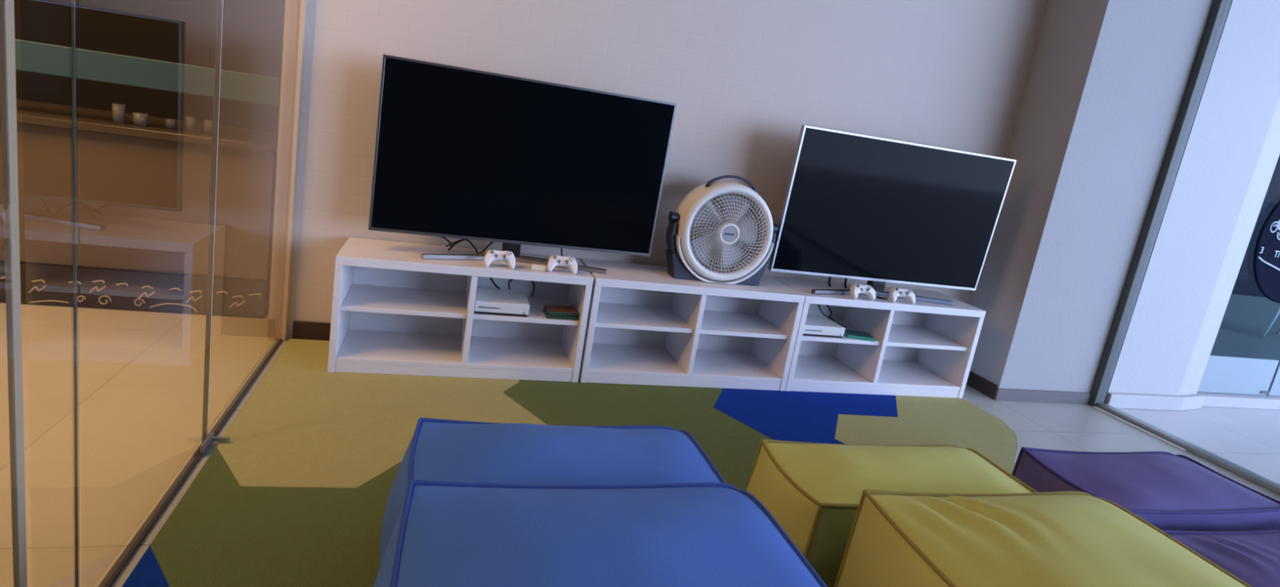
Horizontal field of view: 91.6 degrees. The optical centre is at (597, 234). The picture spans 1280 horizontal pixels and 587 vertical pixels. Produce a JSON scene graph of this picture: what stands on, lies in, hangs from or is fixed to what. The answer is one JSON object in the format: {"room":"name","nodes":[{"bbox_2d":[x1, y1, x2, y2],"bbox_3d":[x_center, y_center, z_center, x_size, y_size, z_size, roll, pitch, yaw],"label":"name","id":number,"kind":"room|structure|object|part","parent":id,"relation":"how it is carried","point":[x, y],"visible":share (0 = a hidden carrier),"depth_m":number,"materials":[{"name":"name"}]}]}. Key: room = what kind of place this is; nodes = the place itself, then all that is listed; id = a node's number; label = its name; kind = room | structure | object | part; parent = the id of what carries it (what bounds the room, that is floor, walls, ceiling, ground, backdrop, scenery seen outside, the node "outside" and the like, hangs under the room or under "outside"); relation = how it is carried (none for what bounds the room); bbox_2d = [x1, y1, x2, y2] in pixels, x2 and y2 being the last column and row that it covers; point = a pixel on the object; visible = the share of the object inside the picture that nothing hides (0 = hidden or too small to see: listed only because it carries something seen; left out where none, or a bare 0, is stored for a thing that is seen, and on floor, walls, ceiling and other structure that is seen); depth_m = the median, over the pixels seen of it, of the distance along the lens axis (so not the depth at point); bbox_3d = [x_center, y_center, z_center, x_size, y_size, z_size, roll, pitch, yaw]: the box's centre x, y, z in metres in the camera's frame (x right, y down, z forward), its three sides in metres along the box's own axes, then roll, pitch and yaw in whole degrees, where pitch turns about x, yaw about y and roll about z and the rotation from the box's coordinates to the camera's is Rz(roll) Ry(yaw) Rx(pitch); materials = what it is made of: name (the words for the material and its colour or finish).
{"room":"game room","nodes":[
{"label":"game room","id":0,"kind":"room"},
{"bbox_2d":[13,0,285,132],"bbox_3d":[-3.739,-1.701,3.487,4.500,3.000,0.150,6,11,-14],"label":"wall","id":1,"kind":"structure","parent":0,"point":[176,31],"depth_m":3.79,"materials":[{"name":"grey"}]},
{"bbox_2d":[0,293,1279,586],"bbox_3d":[3.301,1.104,2.636,18.200,0.120,14.000,6,11,-14],"label":"floor","id":2,"kind":"structure","parent":0,"point":[140,374],"depth_m":1.98,"materials":[{"name":"beige tile"}]},
{"bbox_2d":[0,98,278,318],"bbox_3d":[-3.486,-0.278,2.301,4.280,0.734,0.620,6,11,-14],"label":"countertop","id":3,"kind":"structure","parent":2,"relation":"on","point":[143,193],"depth_m":2.46,"materials":[{"name":"brown"}]},
{"bbox_2d":[111,102,125,124],"bbox_3d":[-1.881,-0.477,2.435,0.044,0.074,0.044,6,11,-14],"label":"cup","id":4,"kind":"object","parent":3,"relation":"on","point":[117,109],"visible":1,"depth_m":2.42,"materials":[{"name":"grey ceramic"}]},
{"bbox_2d":[132,111,148,126],"bbox_3d":[-1.810,-0.457,2.456,0.052,0.050,0.052,6,11,-14],"label":"cup","id":5,"kind":"object","parent":3,"relation":"on","point":[140,119],"visible":1,"depth_m":2.44,"materials":[{"name":"grey ceramic"}]},
{"bbox_2d":[165,118,176,128],"bbox_3d":[-1.726,-0.449,2.509,0.036,0.040,0.036,6,11,-14],"label":"cup","id":6,"kind":"object","parent":3,"relation":"on","point":[170,122],"visible":1,"depth_m":2.50,"materials":[{"name":"grey ceramic"}]},
{"bbox_2d":[185,115,195,132],"bbox_3d":[-1.650,-0.449,2.516,0.036,0.060,0.036,6,11,-14],"label":"cup","id":7,"kind":"object","parent":3,"relation":"on","point":[190,121],"visible":1,"depth_m":2.50,"materials":[{"name":"grey ceramic"}]},
{"bbox_2d":[204,120,213,133],"bbox_3d":[-1.588,-0.441,2.533,0.036,0.054,0.036,6,11,-14],"label":"cup","id":8,"kind":"object","parent":3,"relation":"on","point":[207,123],"visible":0.88,"depth_m":2.52,"materials":[{"name":"grey ceramic"}]},
{"bbox_2d":[121,338,1017,586],"bbox_3d":[0.686,1.000,0.833,2.985,0.006,4.180,6,11,-14],"label":"carpet","id":9,"kind":"object","parent":2,"relation":"on","point":[297,495],"visible":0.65,"depth_m":1.96,"materials":[{"name":"green carpet"}]},
{"bbox_2d":[327,237,593,382],"bbox_3d":[-0.525,0.295,2.434,0.921,0.430,0.302,6,11,-14],"label":"shelf unit","id":10,"kind":"object","parent":9,"relation":"on","point":[395,310],"visible":0.93,"depth_m":2.40,"materials":[{"name":"white laminate"}]},
{"bbox_3d":[-0.959,0.266,2.325,0.024,0.397,0.302,6,11,-14],"label":"panel","id":11,"kind":"part","parent":10,"relation":"part of","materials":[{"name":"white laminate"}]},
{"bbox_3d":[-0.730,0.252,2.381,0.440,0.018,0.275,6,11,-14],"label":"shelf","id":12,"kind":"part","parent":10,"relation":"part of","materials":[{"name":"white laminate"}]},
{"bbox_3d":[-0.549,0.459,2.462,0.871,0.018,0.290,6,11,-14],"label":"panel","id":13,"kind":"part","parent":10,"relation":"part of","materials":[{"name":"white laminate"}]},
{"bbox_3d":[-0.557,0.259,2.572,0.871,0.354,0.008,6,11,-14],"label":"panel","id":14,"kind":"part","parent":10,"relation":"part of","materials":[{"name":"white laminate"}]},
{"bbox_2d":[435,235,493,253],"bbox_3d":[-0.533,0.036,2.460,0.253,0.059,0.058,6,11,-14],"label":"cable","id":15,"kind":"object","parent":10,"relation":"on","point":[455,242],"visible":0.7,"depth_m":2.45,"materials":[{"name":"black plastic"}]},
{"bbox_3d":[-0.495,0.101,2.398,0.921,0.032,0.302,6,11,-14],"label":"panel","id":16,"kind":"part","parent":10,"relation":"part of","materials":[{"name":"white laminate"}]},
{"bbox_2d":[484,249,515,269],"bbox_3d":[-0.365,0.087,2.310,0.116,0.064,0.056,6,11,-16],"label":"game controller","id":17,"kind":"object","parent":10,"relation":"on","point":[507,256],"visible":1,"depth_m":2.30,"materials":[{"name":"white plastic"}]},
{"bbox_2d":[474,288,529,316],"bbox_3d":[-0.380,0.262,2.420,0.204,0.050,0.171,6,11,-14],"label":"game console","id":18,"kind":"object","parent":10,"relation":"on","point":[487,301],"visible":0.84,"depth_m":2.36,"materials":[{"name":"white plastic"}]},
{"bbox_2d":[489,277,534,296],"bbox_3d":[-0.359,0.184,2.508,0.215,0.104,0.067,9,10,3],"label":"cable","id":19,"kind":"object","parent":18,"relation":"attached to","point":[491,278],"visible":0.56,"depth_m":2.50,"materials":[{"name":"black plastic"}]},
{"bbox_2d":[368,53,676,274],"bbox_3d":[-0.267,-0.233,2.355,1.102,0.699,0.149,6,11,-14],"label":"television","id":20,"kind":"object","parent":10,"relation":"on","point":[513,162],"visible":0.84,"depth_m":2.34,"materials":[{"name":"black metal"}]},
{"bbox_3d":[-0.299,0.296,2.492,0.408,0.018,0.275,6,11,-14],"label":"shelf","id":21,"kind":"part","parent":10,"relation":"part of","materials":[{"name":"white laminate"}]},
{"bbox_2d":[520,255,548,260],"bbox_3d":[-0.234,0.097,2.511,0.158,0.009,0.012,8,10,-3],"label":"cable","id":22,"kind":"object","parent":10,"relation":"on","point":[521,255],"visible":0.27,"depth_m":2.51,"materials":[{"name":"black plastic"}]},
{"bbox_2d":[530,263,546,271],"bbox_3d":[-0.226,0.122,2.353,0.057,0.021,0.023,6,11,-14],"label":"box","id":23,"kind":"object","parent":10,"relation":"on","point":[540,267],"visible":1,"depth_m":2.34,"materials":[{"name":"beige plastic"}]},
{"bbox_2d":[542,307,577,319],"bbox_3d":[-0.148,0.311,2.444,0.124,0.014,0.090,6,11,-14],"label":"case","id":24,"kind":"object","parent":10,"relation":"on","point":[553,317],"visible":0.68,"depth_m":2.40,"materials":[{"name":"green plastic"}]},
{"bbox_2d":[543,304,579,316],"bbox_3d":[-0.143,0.297,2.445,0.124,0.014,0.090,5,11,-18],"label":"case","id":25,"kind":"object","parent":24,"relation":"on","point":[562,310],"visible":1,"depth_m":2.42,"materials":[{"name":"green plastic"}]},
{"bbox_2d":[546,254,577,274],"bbox_3d":[-0.136,0.110,2.373,0.116,0.064,0.056,6,11,-12],"label":"game controller","id":26,"kind":"object","parent":10,"relation":"on","point":[554,260],"visible":1,"depth_m":2.36,"materials":[{"name":"white plastic"}]},
{"bbox_3d":[-0.095,0.355,2.548,0.024,0.397,0.302,6,11,-14],"label":"panel","id":27,"kind":"part","parent":10,"relation":"part of","materials":[{"name":"white laminate"}]},
{"bbox_2d":[379,417,726,567],"bbox_3d":[-0.082,0.611,1.365,0.747,0.330,0.322,6,11,-14],"label":"pouf","id":28,"kind":"object","parent":9,"relation":"on","point":[438,449],"visible":0.47,"depth_m":1.31,"materials":[{"name":"blue fabric"}]},
{"bbox_2d":[373,479,826,586],"bbox_3d":[0.029,0.679,0.885,0.778,0.405,0.652,6,11,-14],"label":"pouf","id":29,"kind":"object","parent":9,"relation":"on","point":[445,533],"visible":1,"depth_m":0.96,"materials":[{"name":"blue fabric"}]},
{"bbox_2d":[578,258,804,391],"bbox_3d":[0.366,0.387,2.663,0.906,0.430,0.302,6,11,-14],"label":"shelf unit","id":30,"kind":"object","parent":9,"relation":"on","point":[646,326],"visible":0.76,"depth_m":2.64,"materials":[{"name":"white laminate"}]},
{"bbox_3d":[-0.061,0.359,2.557,0.024,0.397,0.302,6,11,-14],"label":"panel","id":31,"kind":"part","parent":30,"relation":"part of","materials":[{"name":"white laminate"}]},
{"bbox_3d":[0.158,0.343,2.610,0.419,0.018,0.275,6,11,-14],"label":"shelf","id":32,"kind":"part","parent":30,"relation":"part of","materials":[{"name":"white laminate"}]},
{"bbox_3d":[0.334,0.350,2.802,0.856,0.354,0.008,6,11,-14],"label":"panel","id":33,"kind":"part","parent":30,"relation":"part of","materials":[{"name":"white laminate"}]},
{"bbox_3d":[0.342,0.551,2.691,0.856,0.018,0.290,6,11,-14],"label":"panel","id":34,"kind":"part","parent":30,"relation":"part of","materials":[{"name":"white laminate"}]},
{"bbox_3d":[0.395,0.193,2.627,0.906,0.032,0.302,6,11,-14],"label":"panel","id":35,"kind":"part","parent":30,"relation":"part of","materials":[{"name":"white laminate"}]},
{"bbox_2d":[665,175,777,285],"bbox_3d":[0.519,-0.030,2.594,0.482,0.448,0.158,6,11,-14],"label":"box fan","id":36,"kind":"object","parent":30,"relation":"on","point":[746,264],"visible":1,"depth_m":2.55,"materials":[{"name":"white plastic"}]},
{"bbox_3d":[0.309,-0.073,2.524,0.032,0.044,0.044,6,11,-14],"label":"pivot knob","id":37,"kind":"part","parent":36,"relation":"part of","materials":[{"name":"black plastic"}]},
{"bbox_2d":[688,192,767,274],"bbox_3d":[0.534,-0.004,2.528,0.342,0.342,0.008,6,11,-14],"label":"grille","id":38,"kind":"object","parent":36,"relation":"attached to","point":[729,233],"depth_m":2.53,"materials":[{"name":"white plastic"}]},
{"bbox_3d":[0.552,-0.211,2.540,0.239,0.066,0.021,6,11,-14],"label":"carry handle","id":39,"kind":"part","parent":36,"relation":"part of","materials":[{"name":"black plastic"}]},
{"bbox_3d":[0.742,-0.029,2.635,0.032,0.044,0.044,6,11,-14],"label":"pivot knob","id":40,"kind":"part","parent":36,"relation":"part of","materials":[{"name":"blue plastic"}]},
{"bbox_3d":[0.581,0.387,2.719,0.414,0.018,0.275,6,11,-14],"label":"shelf","id":41,"kind":"part","parent":30,"relation":"part of","materials":[{"name":"white laminate"}]},
{"bbox_3d":[0.788,0.446,2.776,0.024,0.397,0.302,6,11,-14],"label":"panel","id":42,"kind":"part","parent":30,"relation":"part of","materials":[{"name":"white laminate"}]},
{"bbox_2d":[771,275,986,398],"bbox_3d":[1.254,0.478,2.892,0.932,0.430,0.302,6,11,-14],"label":"shelf unit","id":43,"kind":"object","parent":9,"relation":"on","point":[922,348],"visible":0.73,"depth_m":2.87,"materials":[{"name":"white laminate"}]},
{"bbox_3d":[0.815,0.449,2.783,0.024,0.397,0.302,6,11,-14],"label":"panel","id":44,"kind":"part","parent":43,"relation":"part of","materials":[{"name":"white laminate"}]},
{"bbox_2d":[802,314,844,337],"bbox_3d":[0.957,0.401,2.765,0.208,0.048,0.171,6,11,-14],"label":"game console","id":45,"kind":"object","parent":43,"relation":"on","point":[815,325],"visible":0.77,"depth_m":2.70,"materials":[{"name":"white plastic"}]},
{"bbox_2d":[827,276,831,286],"bbox_3d":[1.059,0.210,2.832,0.012,0.053,0.022,6,11,-14],"label":"cable","id":46,"kind":"object","parent":43,"relation":"on","point":[829,277],"visible":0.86,"depth_m":2.83,"materials":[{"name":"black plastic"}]},
{"bbox_2d":[817,304,847,328],"bbox_3d":[1.016,0.338,2.870,0.270,0.118,0.089,10,10,5],"label":"cable","id":47,"kind":"object","parent":43,"relation":"on","point":[828,306],"visible":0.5,"depth_m":2.88,"materials":[{"name":"black plastic"}]},
{"bbox_3d":[1.027,0.433,2.834,0.405,0.018,0.275,6,11,-14],"label":"shelf","id":48,"kind":"part","parent":43,"relation":"part of","materials":[{"name":"white laminate"}]},
{"bbox_2d":[844,278,847,288],"bbox_3d":[1.141,0.219,2.853,0.012,0.053,0.022,6,11,-14],"label":"cable","id":49,"kind":"object","parent":43,"relation":"on","point":[846,279],"visible":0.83,"depth_m":2.85,"materials":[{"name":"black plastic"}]},
{"bbox_2d":[844,328,875,342],"bbox_3d":[1.163,0.448,2.777,0.124,0.014,0.090,9,10,0],"label":"case","id":50,"kind":"object","parent":43,"relation":"on","point":[852,334],"visible":0.8,"depth_m":2.75,"materials":[{"name":"teal plastic"}]},
{"bbox_2d":[849,284,875,300],"bbox_3d":[1.145,0.245,2.690,0.116,0.064,0.056,5,11,-17],"label":"game controller","id":51,"kind":"object","parent":43,"relation":"on","point":[855,289],"visible":1,"depth_m":2.68,"materials":[{"name":"white plastic"}]},
{"bbox_3d":[1.222,0.442,3.031,0.882,0.354,0.008,6,11,-14],"label":"panel","id":52,"kind":"part","parent":43,"relation":"part of","materials":[{"name":"white laminate"}]},
{"bbox_3d":[1.230,0.642,2.920,0.882,0.018,0.290,6,11,-14],"label":"panel","id":53,"kind":"part","parent":43,"relation":"part of","materials":[{"name":"white laminate"}]},
{"bbox_3d":[1.283,0.284,2.856,0.932,0.032,0.302,6,11,-14],"label":"panel","id":54,"kind":"part","parent":43,"relation":"part of","materials":[{"name":"white laminate"}]},
{"bbox_2d":[875,295,888,299],"bbox_3d":[1.248,0.277,2.754,0.084,0.011,0.020,8,10,-2],"label":"cable","id":55,"kind":"object","parent":43,"relation":"on","point":[877,296],"visible":0.73,"depth_m":2.75,"materials":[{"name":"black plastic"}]},
{"bbox_2d":[768,124,1016,305],"bbox_3d":[1.304,-0.062,2.732,1.084,0.691,0.137,6,11,-14],"label":"television","id":56,"kind":"object","parent":43,"relation":"on","point":[878,211],"visible":0.92,"depth_m":2.71,"materials":[{"name":"silver metal"}]},
{"bbox_2d":[888,287,915,304],"bbox_3d":[1.341,0.265,2.740,0.116,0.064,0.056,7,11,-10],"label":"game controller","id":57,"kind":"object","parent":43,"relation":"on","point":[895,292],"visible":1,"depth_m":2.73,"materials":[{"name":"white plastic"}]},
{"bbox_3d":[1.462,0.478,2.946,0.453,0.018,0.275,6,11,-14],"label":"shelf","id":58,"kind":"part","parent":43,"relation":"part of","materials":[{"name":"white laminate"}]},
{"bbox_3d":[1.689,0.539,3.008,0.024,0.397,0.302,6,11,-14],"label":"panel","id":59,"kind":"part","parent":43,"relation":"part of","materials":[{"name":"white laminate"}]},
{"bbox_2d":[746,439,1038,586],"bbox_3d":[0.743,0.712,1.573,0.744,0.302,0.285,6,11,-14],"label":"pouf","id":60,"kind":"object","parent":9,"relation":"on","point":[813,491],"visible":0.5,"depth_m":1.48,"materials":[{"name":"yellow fabric"}]},
{"bbox_2d":[834,488,1252,586],"bbox_3d":[0.895,0.776,1.089,0.748,0.396,0.634,6,11,-14],"label":"pouf","id":61,"kind":"object","parent":9,"relation":"on","point":[896,539],"visible":1,"depth_m":1.16,"materials":[{"name":"yellow fabric"}]},
{"bbox_2d":[1011,447,1279,531],"bbox_3d":[1.492,0.795,1.716,0.668,0.308,0.290,6,11,-14],"label":"pouf","id":62,"kind":"object","parent":9,"relation":"on","point":[1168,491],"visible":0.43,"depth_m":1.64,"materials":[{"name":"purple fabric"}]},
{"bbox_2d":[1160,529,1279,586],"bbox_3d":[1.663,0.909,1.283,0.760,0.293,0.600,6,11,-14],"label":"pouf","id":63,"kind":"object","parent":9,"relation":"on","point":[1252,557],"visible":0.45,"depth_m":1.42,"materials":[{"name":"purple fabric"}]},
{"bbox_2d":[1196,355,1279,409],"bbox_3d":[5.858,-0.440,3.720,5.040,3.280,0.130,6,11,-14],"label":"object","id":64,"kind":"object","parent":2,"relation":"on","point":[1234,382],"visible":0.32,"depth_m":3.42,"materials":[{"name":"white paint"}]},
{"bbox_3d":[5.622,1.126,4.011,5.040,0.060,0.130,6,11,-14],"label":"sill","id":65,"kind":"part","parent":64,"relation":"part of","materials":[{"name":"white paint"}]},
{"bbox_3d":[4.594,0.886,3.697,1.625,0.210,0.005,6,11,-14],"label":"frosted panel","id":66,"kind":"part","parent":64,"relation":"part of","materials":[{"name":"white glass"}]},
{"bbox_2d":[1261,304,1279,337],"bbox_3d":[6.247,0.548,5.360,0.482,0.841,0.442,2,12,-31],"label":"chair","id":67,"kind":"object","parent":2,"relation":"on","point":[1277,311],"visible":1,"depth_m":5.46,"materials":[{"name":"white metal"}]},
{"bbox_2d":[287,0,1047,337],"bbox_3d":[0.493,-0.917,2.711,3.187,3.000,0.250,6,11,-14],"label":"wall","id":68,"kind":"structure","parent":0,"point":[744,77],"depth_m":2.63,"materials":[{"name":"beige paint"}]},
{"bbox_2d":[266,0,307,341],"bbox_3d":[-1.070,-1.075,2.290,0.065,3.000,0.285,6,11,-14],"label":"trim","id":69,"kind":"structure","parent":68,"relation":"attached to","point":[289,50],"depth_m":2.29,"materials":[{"name":"beige paint"}]},
{"bbox_2d":[292,320,330,340],"bbox_3d":[0.318,0.533,2.853,3.167,0.075,0.012,6,11,-14],"label":"baseboard","id":70,"kind":"structure","parent":68,"relation":"attached to","point":[303,330],"depth_m":2.47,"materials":[{"name":"brown wood"}]},
{"bbox_2d":[966,0,1279,395],"bbox_3d":[2.726,-0.860,3.106,1.324,3.400,0.620,6,11,-14],"label":"pillar","id":71,"kind":"structure","parent":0,"point":[1106,82],"depth_m":2.92,"materials":[{"name":"grey paint"}]},
{"bbox_2d":[966,370,999,399],"bbox_3d":[1.872,0.724,3.102,0.010,0.070,0.290,6,11,-14],"label":"baseboard","id":72,"kind":"structure","parent":71,"relation":"attached to","point":[981,384],"depth_m":3.04,"materials":[{"name":"brown"}]},
{"bbox_2d":[993,387,1091,404],"bbox_3d":[2.177,0.789,3.031,0.575,0.060,0.010,6,11,-14],"label":"baseboard","id":73,"kind":"structure","parent":71,"relation":"attached to","point":[1002,394],"depth_m":3.02,"materials":[{"name":"grey"}]},
{"bbox_2d":[1093,406,1186,450],"bbox_3d":[2.503,0.893,2.883,0.020,0.006,0.395,6,11,-14],"label":"trim","id":74,"kind":"structure","parent":71,"relation":"attached to","point":[1095,407],"depth_m":2.86,"materials":[{"name":"dark grey metal"}]},
{"bbox_2d":[1103,391,1204,410],"bbox_3d":[2.865,0.846,3.241,0.700,0.075,0.145,6,11,-14],"label":"baseboard","id":75,"kind":"structure","parent":71,"relation":"attached to","point":[1117,400],"depth_m":3.16,"materials":[{"name":"white paint"}]},
{"bbox_2d":[1231,154,1279,297],"bbox_3d":[7.005,-1.032,7.499,9.070,3.400,0.100,6,11,-14],"label":"wall","id":76,"kind":"structure","parent":0,"point":[1245,284],"depth_m":8.05,"materials":[{"name":"black"}]},
{"bbox_2d":[1253,200,1279,302],"bbox_3d":[3.758,0.042,3.299,0.680,0.680,0.017,6,11,-14],"label":"sign","id":77,"kind":"object","parent":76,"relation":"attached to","point":[1266,260],"visible":1,"depth_m":3.26,"materials":[{"name":"black"}]},
{"bbox_3d":[-0.195,0.101,-3.320,8.506,3.000,0.150,6,11,-14],"label":"wall","id":78,"kind":"structure","parent":0,"visible":0},
{"bbox_2d":[0,0,301,586],"bbox_3d":[-0.380,-0.455,-0.484,0.067,3.000,5.564,6,11,-14],"label":"glass door","id":79,"kind":"structure","parent":78,"relation":"in","point":[7,49],"depth_m":0.93,"materials":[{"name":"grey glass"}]},
{"bbox_3d":[-0.938,-0.968,1.788,0.012,2.988,0.773,6,11,-14],"label":"glass pane","id":80,"kind":"part","parent":79,"relation":"part of","materials":[{"name":"clear glass"}]},
{"bbox_2d":[1088,0,1279,494],"bbox_3d":[3.301,-0.051,0.334,0.075,3.000,5.305,6,11,-14],"label":"window","id":81,"kind":"structure","parent":78,"relation":"in","point":[1219,10],"depth_m":2.88,"materials":[{"name":"grey metal"}]},
{"bbox_3d":[2.705,-0.607,2.837,0.060,3.000,0.040,6,11,-14],"label":"frame","id":82,"kind":"part","parent":81,"relation":"part of","materials":[{"name":"grey metal"}]},
{"bbox_3d":[-1.329,-1.298,3.276,0.118,3.000,1.800,6,11,-14],"label":"wall","id":83,"kind":"structure","parent":0,"visible":0},
{"bbox_2d":[14,38,281,106],"bbox_3d":[-3.152,-0.770,2.029,3.890,0.110,0.080,6,11,-14],"label":"beam","id":84,"kind":"structure","parent":83,"relation":"attached to","point":[30,56],"depth_m":2.36,"materials":[{"name":"blue"}]}
]}

